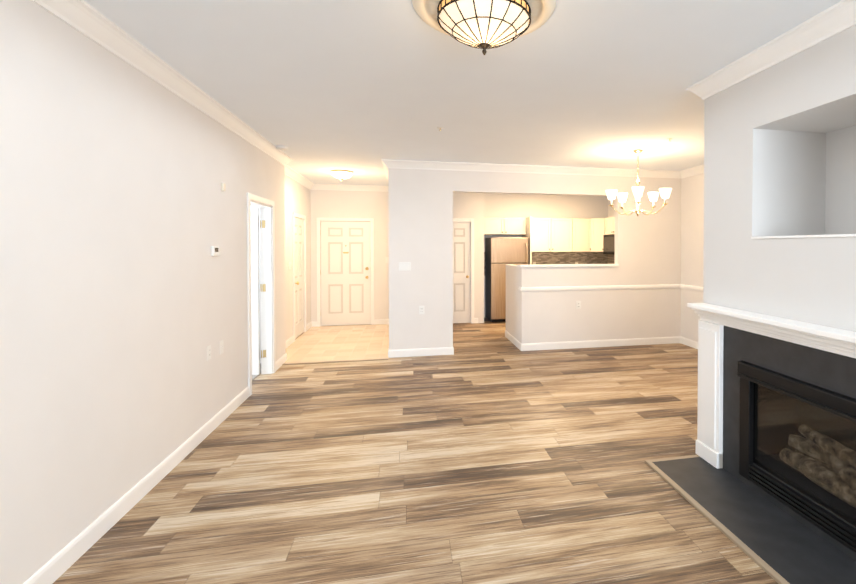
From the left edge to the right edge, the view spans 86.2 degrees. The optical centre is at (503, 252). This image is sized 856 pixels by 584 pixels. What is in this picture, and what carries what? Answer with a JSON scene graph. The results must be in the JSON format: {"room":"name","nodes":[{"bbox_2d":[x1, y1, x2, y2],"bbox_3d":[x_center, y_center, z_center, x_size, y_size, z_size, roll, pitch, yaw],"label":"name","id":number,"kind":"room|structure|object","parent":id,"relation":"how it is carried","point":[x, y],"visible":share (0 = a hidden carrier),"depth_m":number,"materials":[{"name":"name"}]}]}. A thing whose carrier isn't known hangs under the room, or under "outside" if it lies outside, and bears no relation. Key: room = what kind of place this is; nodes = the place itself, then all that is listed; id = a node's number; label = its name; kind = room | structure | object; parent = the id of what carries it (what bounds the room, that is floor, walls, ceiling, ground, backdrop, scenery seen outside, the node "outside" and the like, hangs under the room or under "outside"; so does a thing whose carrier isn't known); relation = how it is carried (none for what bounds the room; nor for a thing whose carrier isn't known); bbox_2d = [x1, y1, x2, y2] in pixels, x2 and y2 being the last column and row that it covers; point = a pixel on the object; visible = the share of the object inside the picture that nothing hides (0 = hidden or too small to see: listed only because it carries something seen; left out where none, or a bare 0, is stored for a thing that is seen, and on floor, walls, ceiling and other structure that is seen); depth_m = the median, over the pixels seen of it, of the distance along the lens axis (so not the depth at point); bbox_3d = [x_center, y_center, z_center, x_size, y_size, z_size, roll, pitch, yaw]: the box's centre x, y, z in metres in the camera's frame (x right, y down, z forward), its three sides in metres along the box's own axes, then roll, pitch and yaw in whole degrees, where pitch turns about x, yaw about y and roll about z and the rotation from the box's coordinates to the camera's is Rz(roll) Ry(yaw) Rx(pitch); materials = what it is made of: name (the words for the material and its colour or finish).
{"room":"living room","nodes":[
{"label":"living room","id":0,"kind":"room"},
{"bbox_2d":[0,0,285,583],"bbox_3d":[-2.030,0.164,1.484,0.120,2.740,9.380,0,1,-12],"label":"wall","id":1,"kind":"structure","parent":0,"point":[123,298],"depth_m":2.43,"materials":[{"name":"beige paint"}]},
{"bbox_2d":[23,386,248,583],"bbox_3d":[-1.810,1.489,0.794,0.013,0.108,7.905,0,1,-12],"label":"baseboard","id":2,"kind":"structure","parent":1,"relation":"attached to","point":[61,562],"depth_m":2.59,"materials":[{"name":"white wood"}]},
{"bbox_2d":[32,0,292,167],"bbox_3d":[-1.945,-1.154,1.532,0.112,0.105,9.472,0,1,-12],"label":"crown molding","id":3,"kind":"structure","parent":1,"relation":"attached to","point":[90,22],"depth_m":2.78,"materials":[{"name":"white wood"}]},
{"bbox_2d":[207,345,210,360],"bbox_3d":[-2.443,0.834,3.736,0.008,0.118,0.075,0,1,-12],"label":"electrical outlet","id":4,"kind":"object","parent":1,"relation":"attached to","point":[209,352],"visible":1,"depth_m":3.73,"materials":[{"name":"white plastic"}]},
{"bbox_2d":[211,246,218,255],"bbox_3d":[-2.461,-0.011,3.844,0.023,0.085,0.120,0,1,-12],"label":"thermostat","id":5,"kind":"object","parent":1,"relation":"attached to","point":[214,250],"visible":1,"depth_m":3.81,"materials":[{"name":"white plastic"}]},
{"bbox_2d":[220,340,223,353],"bbox_3d":[-2.495,0.840,3.991,0.014,0.118,0.075,0,1,-12],"label":"electrical outlet","id":6,"kind":"object","parent":1,"relation":"attached to","point":[221,346],"visible":1,"depth_m":3.99,"materials":[{"name":"white plastic"}]},
{"bbox_2d":[221,183,225,190],"bbox_3d":[-2.503,-0.580,4.022,0.020,0.070,0.050,0,1,-12],"label":"sensor","id":7,"kind":"object","parent":1,"relation":"attached to","point":[223,186],"visible":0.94,"depth_m":4.00,"materials":[{"name":"beige plastic"}]},
{"bbox_2d":[251,206,259,374],"bbox_3d":[-3.316,0.458,5.340,0.755,2.024,0.194,0,1,-12],"label":"bedroom door","id":8,"kind":"structure","parent":1,"relation":"in","point":[255,316],"depth_m":5.39,"materials":[{"name":"white wood"}]},
{"bbox_2d":[247,193,275,395],"bbox_3d":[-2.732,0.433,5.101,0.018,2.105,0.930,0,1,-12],"label":"door frame","id":9,"kind":"structure","parent":1,"relation":"attached to","point":[253,197],"depth_m":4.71,"materials":[{"name":"white wood"}]},
{"bbox_2d":[260,220,265,357],"bbox_3d":[-2.911,0.446,5.446,0.055,1.660,0.014,0,1,-12],"label":"bedroom hinge","id":10,"kind":"object","parent":1,"relation":"attached to","point":[262,287],"visible":1,"depth_m":5.45,"materials":[{"name":"gold metal"}]},
{"bbox_2d":[285,168,315,189],"bbox_3d":[-3.368,-1.232,7.341,0.120,0.105,2.670,0,1,-12],"label":"crown molding","id":11,"kind":"structure","parent":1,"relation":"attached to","point":[289,172],"depth_m":7.57,"materials":[{"name":"white wood"}]},
{"bbox_2d":[252,363,260,380],"bbox_3d":[-4.079,1.492,4.173,2.730,0.012,3.060,0,1,-12],"label":"floor","id":12,"kind":"structure","parent":0,"point":[254,377],"depth_m":5.37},
{"bbox_2d":[259,207,260,362],"bbox_3d":[-3.155,0.103,5.978,0.200,2.740,0.120,0,1,-12],"label":"door jamb","id":13,"kind":"structure","parent":0,"point":[259,285],"depth_m":5.91,"materials":[{"name":"beige paint"}]},
{"bbox_2d":[285,175,310,340],"bbox_3d":[-3.498,0.085,7.392,0.120,2.740,2.790,0,1,-12],"label":"wall","id":14,"kind":"structure","parent":0,"point":[297,197],"depth_m":7.28,"materials":[{"name":"beige paint"}]},
{"bbox_2d":[276,335,293,370],"bbox_3d":[-3.121,1.413,6.442,0.213,0.108,1.830,0,1,-12],"label":"baseboard","id":15,"kind":"structure","parent":14,"relation":"attached to","point":[283,358],"depth_m":5.99,"materials":[{"name":"white wood"}]},
{"bbox_2d":[295,217,303,338],"bbox_3d":[-3.544,0.426,7.735,0.194,2.024,0.762,0,1,-12],"label":"door","id":16,"kind":"structure","parent":14,"relation":"in","point":[299,285],"depth_m":7.79,"materials":[{"name":"white wood"}]},
{"bbox_2d":[293,212,306,340],"bbox_3d":[-3.501,0.398,7.743,0.018,2.105,0.900,0,1,-12],"label":"door frame","id":17,"kind":"structure","parent":14,"relation":"attached to","point":[299,215],"depth_m":7.34,"materials":[{"name":"white wood"}]},
{"bbox_2d":[307,321,316,329],"bbox_3d":[-3.602,1.387,8.443,0.110,0.108,0.485,0,1,-12],"label":"baseboard","id":18,"kind":"structure","parent":14,"relation":"attached to","point":[311,324],"depth_m":8.66,"materials":[{"name":"white wood"}]},
{"bbox_2d":[285,324,388,362],"bbox_3d":[-2.645,1.451,7.439,1.558,0.006,2.849,0,1,-12],"label":"floor","id":19,"kind":"structure","parent":0,"point":[335,343],"depth_m":7.09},
{"bbox_2d":[310,190,388,320],"bbox_3d":[-2.897,0.065,8.886,1.680,2.740,0.120,0,1,-12],"label":"wall","id":20,"kind":"structure","parent":0,"point":[346,204],"depth_m":8.85,"materials":[{"name":"beige paint"}]},
{"bbox_2d":[317,218,373,326],"bbox_3d":[-3.078,0.384,8.780,1.060,2.105,0.018,0,1,-12],"label":"door frame","id":21,"kind":"structure","parent":20,"relation":"attached to","point":[371,220],"depth_m":8.74,"materials":[{"name":"white wood"}]},
{"bbox_2d":[321,221,370,325],"bbox_3d":[-3.087,0.411,8.823,0.922,2.024,0.194,0,1,-12],"label":"entry door","id":22,"kind":"structure","parent":20,"relation":"in","point":[345,273],"depth_m":8.80,"materials":[{"name":"white wood"}]},
{"bbox_2d":[316,184,387,191],"bbox_3d":[-2.934,-1.251,8.752,1.320,0.105,0.092,0,1,-12],"label":"crown molding","id":23,"kind":"structure","parent":20,"relation":"attached to","point":[339,187],"depth_m":8.75,"materials":[{"name":"white wood"}]},
{"bbox_2d":[374,319,388,324],"bbox_3d":[-2.385,1.380,8.945,0.360,0.108,0.013,0,1,-12],"label":"baseboard","id":24,"kind":"structure","parent":20,"relation":"attached to","point":[376,321],"depth_m":8.93,"materials":[{"name":"white wood"}]},
{"bbox_2d":[384,168,387,187],"bbox_3d":[-1.938,-1.236,7.606,0.092,0.105,2.750,0,1,-12],"label":"crown molding","id":25,"kind":"structure","parent":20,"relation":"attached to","point":[385,169],"depth_m":7.18,"materials":[{"name":"white wood"}]},
{"bbox_2d":[53,317,777,583],"bbox_3d":[-0.518,1.557,3.473,9.600,0.100,13.200,0,1,-12],"label":"floor","id":26,"kind":"structure","parent":0,"point":[488,452],"depth_m":2.95,"materials":[{"name":"brown wood"}]},
{"bbox_2d":[282,358,388,364],"bbox_3d":[-2.244,1.467,6.043,1.358,0.011,0.050,0,1,-12],"label":"threshold strip","id":27,"kind":"object","parent":26,"relation":"on","point":[334,361],"visible":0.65,"depth_m":6.03,"materials":[{"name":"brown wood"}]},
{"bbox_2d":[485,237,527,321],"bbox_3d":[0.060,0.555,9.507,0.780,1.718,0.756,0,1,-12],"label":"fridge","id":28,"kind":"object","parent":26,"relation":"on","point":[500,253],"visible":0.65,"depth_m":9.17,"materials":[{"name":"grey metal"}]},
{"bbox_2d":[645,303,855,583],"bbox_3d":[1.647,0.953,2.449,0.910,1.134,1.828,0,1,-12],"label":"fireplace","id":29,"kind":"object","parent":26,"relation":"on","point":[764,478],"visible":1,"depth_m":2.63,"materials":[{"name":"stone"}]},
{"bbox_2d":[388,168,452,349],"bbox_3d":[-1.325,0.088,7.105,0.890,2.740,1.520,0,1,-12],"label":"wall block","id":30,"kind":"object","parent":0,"point":[420,202],"visible":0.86,"depth_m":6.36,"materials":[{"name":"beige paint"}]},
{"bbox_2d":[399,262,410,270],"bbox_3d":[-1.385,0.199,6.309,0.167,0.118,0.014,0,1,-12],"label":"light switch","id":31,"kind":"object","parent":30,"relation":"attached to","point":[404,266],"visible":1,"depth_m":6.31,"materials":[{"name":"white plastic"}]},
{"bbox_2d":[390,347,451,357],"bbox_3d":[-1.160,1.414,6.374,0.840,0.108,0.013,0,1,-12],"label":"baseboard","id":32,"kind":"structure","parent":30,"relation":"attached to","point":[420,352],"depth_m":6.37,"materials":[{"name":"white wood"}]},
{"bbox_2d":[419,306,423,313],"bbox_3d":[-1.160,0.818,6.368,0.075,0.118,0.008,0,1,-12],"label":"electrical outlet","id":33,"kind":"object","parent":30,"relation":"attached to","point":[421,309],"visible":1,"depth_m":6.37,"materials":[{"name":"white plastic"}]},
{"bbox_2d":[84,0,841,185],"bbox_3d":[-0.518,-1.293,3.435,9.600,0.120,13.200,0,1,-12],"label":"ceiling","id":34,"kind":"structure","parent":0,"point":[322,89],"depth_m":3.11,"materials":[{"name":"paint"}]},
{"bbox_2d":[276,145,288,149],"bbox_3d":[-2.639,-1.241,5.364,0.140,0.033,0.140,0,1,-12],"label":"smoke detector","id":35,"kind":"object","parent":34,"relation":"attached to","point":[279,147],"visible":1,"depth_m":5.32,"materials":[{"name":"white plastic"}]},
{"bbox_2d":[330,170,352,180],"bbox_3d":[-2.572,-1.207,7.159,0.350,0.149,0.350,0,1,-12],"label":"lamp","id":36,"kind":"object","parent":34,"relation":"attached to","point":[342,174],"visible":1,"depth_m":7.05,"materials":[{"name":"white glass"}]},
{"bbox_2d":[412,0,555,36],"bbox_3d":[-0.096,-1.199,2.227,0.704,0.033,0.704,0,1,-12],"label":"trim","id":37,"kind":"structure","parent":34,"relation":"attached to","point":[542,11],"depth_m":2.24,"materials":[{"name":"paint"}]},
{"bbox_2d":[437,0,530,54],"bbox_3d":[-0.096,-1.079,2.229,0.463,0.212,0.463,0,1,-12],"label":"lamp","id":38,"kind":"object","parent":37,"relation":"attached to","point":[484,25],"visible":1,"depth_m":2.12,"materials":[{"name":"beige glass"}]},
{"bbox_2d":[606,149,671,215],"bbox_3d":[1.639,-0.851,5.577,0.766,0.821,0.762,0,1,-12],"label":"dining chandelier","id":39,"kind":"object","parent":34,"relation":"hanging from","point":[638,193],"visible":1,"depth_m":5.53,"materials":[{"name":"metal"},{"name":"frosted glass"}]},
{"bbox_2d":[453,192,483,322],"bbox_3d":[-1.217,0.063,8.989,1.650,2.740,0.120,0,1,-12],"label":"wall","id":40,"kind":"structure","parent":0,"point":[468,205],"depth_m":9.07,"materials":[{"name":"beige paint"}]},
{"bbox_2d":[453,222,470,322],"bbox_3d":[-1.050,0.409,9.003,0.772,2.024,0.194,0,1,-12],"label":"pantry door","id":41,"kind":"structure","parent":40,"relation":"in","point":[461,272],"depth_m":9.03,"materials":[{"name":"white wood"}]},
{"bbox_2d":[453,218,473,323],"bbox_3d":[-1.041,0.381,8.960,0.910,2.105,0.018,0,1,-12],"label":"door frame","id":42,"kind":"structure","parent":40,"relation":"attached to","point":[472,262],"depth_m":9.04,"materials":[{"name":"white wood"}]},
{"bbox_2d":[506,264,519,341],"bbox_3d":[0.196,0.836,7.298,0.120,1.240,1.000,0,1,-12],"label":"wall","id":43,"kind":"structure","parent":0,"point":[512,301],"depth_m":7.20,"materials":[{"name":"beige paint"}]},
{"bbox_2d":[505,330,519,349],"bbox_3d":[0.143,1.403,7.232,0.013,0.108,1.120,0,1,-12],"label":"baseboard","id":44,"kind":"structure","parent":43,"relation":"attached to","point":[507,334],"depth_m":7.22,"materials":[{"name":"white wood"}]},
{"bbox_2d":[484,193,607,316],"bbox_3d":[-0.244,0.051,9.914,5.640,2.740,0.120,0,1,-12],"label":"wall","id":45,"kind":"structure","parent":0,"point":[536,205],"depth_m":10.07,"materials":[{"name":"beige paint"}]},
{"bbox_2d":[484,217,507,234],"bbox_3d":[-0.238,-0.561,9.668,0.540,0.370,0.342,0,1,-12],"label":"upper cabinet","id":46,"kind":"object","parent":45,"relation":"attached to","point":[492,225],"depth_m":9.51,"materials":[{"name":"white wood"}]},
{"bbox_2d":[508,217,527,235],"bbox_3d":[0.180,-0.562,9.757,0.535,0.370,0.342,0,1,-12],"label":"upper cabinet","id":47,"kind":"object","parent":45,"relation":"attached to","point":[516,225],"depth_m":9.61,"materials":[{"name":"white wood"}]},
{"bbox_2d":[484,252,607,275],"bbox_3d":[0.938,0.248,10.101,3.009,0.520,0.011,0,1,-12],"label":"tile backsplash","id":48,"kind":"structure","parent":45,"relation":"attached to","point":[569,257],"depth_m":10.21,"materials":[{"name":"tile"}]},
{"bbox_2d":[524,216,575,251],"bbox_3d":[1.000,-0.379,9.918,1.075,0.740,0.376,0,1,-12],"label":"upper cabinet","id":49,"kind":"object","parent":45,"relation":"attached to","point":[563,234],"depth_m":9.77,"materials":[{"name":"white wood"}]},
{"bbox_2d":[576,218,587,251],"bbox_3d":[1.681,-0.381,10.063,0.539,0.740,0.376,0,1,-12],"label":"upper cabinet","id":50,"kind":"object","parent":45,"relation":"attached to","point":[581,223],"depth_m":9.92,"materials":[{"name":"white wood"}]},
{"bbox_2d":[453,171,680,343],"bbox_3d":[1.222,0.091,6.934,4.020,2.740,0.120,0,1,-12],"label":"wall","id":51,"kind":"structure","parent":0,"point":[647,249],"depth_m":6.98,"materials":[{"name":"beige paint"}]},
{"bbox_2d":[381,159,679,177],"bbox_3d":[0.583,-1.223,6.672,4.632,0.105,0.092,0,1,-12],"label":"crown molding","id":52,"kind":"structure","parent":51,"relation":"attached to","point":[397,164],"depth_m":6.61,"materials":[{"name":"white wood"}]},
{"bbox_2d":[517,264,618,266],"bbox_3d":[0.990,0.203,6.886,1.575,0.034,0.200,0,1,-12],"label":"sill ledge","id":53,"kind":"object","parent":51,"relation":"on","point":[573,265],"visible":0.96,"depth_m":6.85,"materials":[{"name":"white wood"}]},
{"bbox_2d":[576,301,580,308],"bbox_3d":[1.138,0.802,6.860,0.075,0.118,0.008,0,1,-12],"label":"outlet","id":54,"kind":"object","parent":51,"relation":"attached to","point":[578,304],"visible":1,"depth_m":6.86,"materials":[{"name":"white plastic"}]},
{"bbox_2d":[519,284,679,291],"bbox_3d":[1.517,0.550,6.944,2.610,0.072,0.056,0,1,-12],"label":"trim","id":55,"kind":"structure","parent":51,"relation":"attached to","point":[607,287],"depth_m":6.91,"materials":[{"name":"white wood"}]},
{"bbox_2d":[520,336,679,350],"bbox_3d":[1.532,1.407,6.950,2.610,0.108,0.013,0,1,-12],"label":"baseboard","id":56,"kind":"structure","parent":51,"relation":"attached to","point":[592,343],"depth_m":6.93,"materials":[{"name":"white wood"}]},
{"bbox_2d":[608,199,614,216],"bbox_3d":[2.780,0.064,8.975,0.120,2.740,3.220,0,1,-12],"label":"wall","id":57,"kind":"structure","parent":0,"point":[611,211],"depth_m":10.23,"materials":[{"name":"beige paint"}]},
{"bbox_2d":[588,218,603,251],"bbox_3d":[2.174,-0.381,10.077,0.596,0.740,0.556,0,1,-12],"label":"upper cabinet","id":58,"kind":"object","parent":57,"relation":"attached to","point":[595,225],"depth_m":9.91,"materials":[{"name":"white wood"}]},
{"bbox_2d":[604,217,611,234],"bbox_3d":[2.410,-0.560,9.580,0.341,0.370,0.478,0,1,-12],"label":"upper cabinet","id":59,"kind":"object","parent":57,"relation":"attached to","point":[607,221],"depth_m":9.64,"materials":[{"name":"white wood"}]},
{"bbox_2d":[603,234,614,254],"bbox_3d":[2.426,-0.160,9.401,0.388,0.415,0.838,0,1,-12],"label":"microwave","id":60,"kind":"object","parent":59,"relation":"attached to","point":[608,244],"visible":0.27,"depth_m":9.47,"materials":[{"name":"black metal"}]},
{"bbox_2d":[608,254,614,263],"bbox_3d":[2.645,0.259,9.290,0.011,0.520,2.287,0,1,-12],"label":"tile backsplash","id":61,"kind":"structure","parent":57,"relation":"attached to","point":[611,258],"depth_m":10.21,"materials":[{"name":"tile"}]},
{"bbox_2d":[612,217,614,234],"bbox_3d":[2.487,-0.555,9.220,0.341,0.370,0.478,0,1,-12],"label":"upper cabinet","id":62,"kind":"object","parent":57,"relation":"attached to","point":[613,218],"depth_m":9.37,"materials":[{"name":"white wood"}]},
{"bbox_2d":[680,173,703,341],"bbox_3d":[3.252,0.109,5.574,0.120,2.740,3.630,0,1,-12],"label":"wall","id":63,"kind":"structure","parent":0,"point":[692,223],"depth_m":6.95,"materials":[{"name":"beige paint"}]},
{"bbox_2d":[680,336,697,348],"bbox_3d":[3.199,1.426,5.519,0.013,0.108,3.510,0,1,-12],"label":"baseboard","id":64,"kind":"structure","parent":63,"relation":"attached to","point":[685,341],"depth_m":6.99,"materials":[{"name":"white wood"}]},
{"bbox_2d":[680,284,702,291],"bbox_3d":[3.193,0.569,5.506,0.026,0.072,3.510,0,1,-12],"label":"trim","id":65,"kind":"structure","parent":63,"relation":"attached to","point":[695,288],"depth_m":6.92,"materials":[{"name":"white wood"}]},
{"bbox_2d":[680,164,703,178],"bbox_3d":[3.171,-1.206,5.427,0.092,0.105,3.410,0,1,-12],"label":"crown molding","id":66,"kind":"structure","parent":63,"relation":"attached to","point":[696,170],"depth_m":6.85,"materials":[{"name":"white wood"}]},
{"bbox_2d":[703,25,855,331],"bbox_3d":[2.426,0.175,0.592,0.700,2.740,5.770,0,1,-12],"label":"wall","id":67,"kind":"structure","parent":0,"point":[766,130],"depth_m":2.87,"materials":[{"name":"paint"}]},
{"bbox_2d":[686,0,855,99],"bbox_3d":[2.029,-1.141,0.536,0.092,0.105,5.862,0,1,-12],"label":"crown molding","id":68,"kind":"structure","parent":67,"relation":"attached to","point":[841,16],"depth_m":2.57,"materials":[{"name":"white wood"}]},
{"bbox_2d":[751,234,855,238],"bbox_3d":[1.932,-0.088,2.538,0.567,0.013,0.788,0,1,-12],"label":"niche shelf","id":69,"kind":"object","parent":67,"relation":"on","point":[812,236],"visible":0.75,"depth_m":2.47,"materials":[{"name":"white wood"}]},
{"bbox_2d":[825,125,855,234],"bbox_3d":[2.220,-0.431,2.595,0.020,0.740,0.830,0,1,-12],"label":"wall","id":70,"kind":"structure","parent":0,"point":[840,205],"depth_m":2.87,"materials":[{"name":"paint"}]}
]}

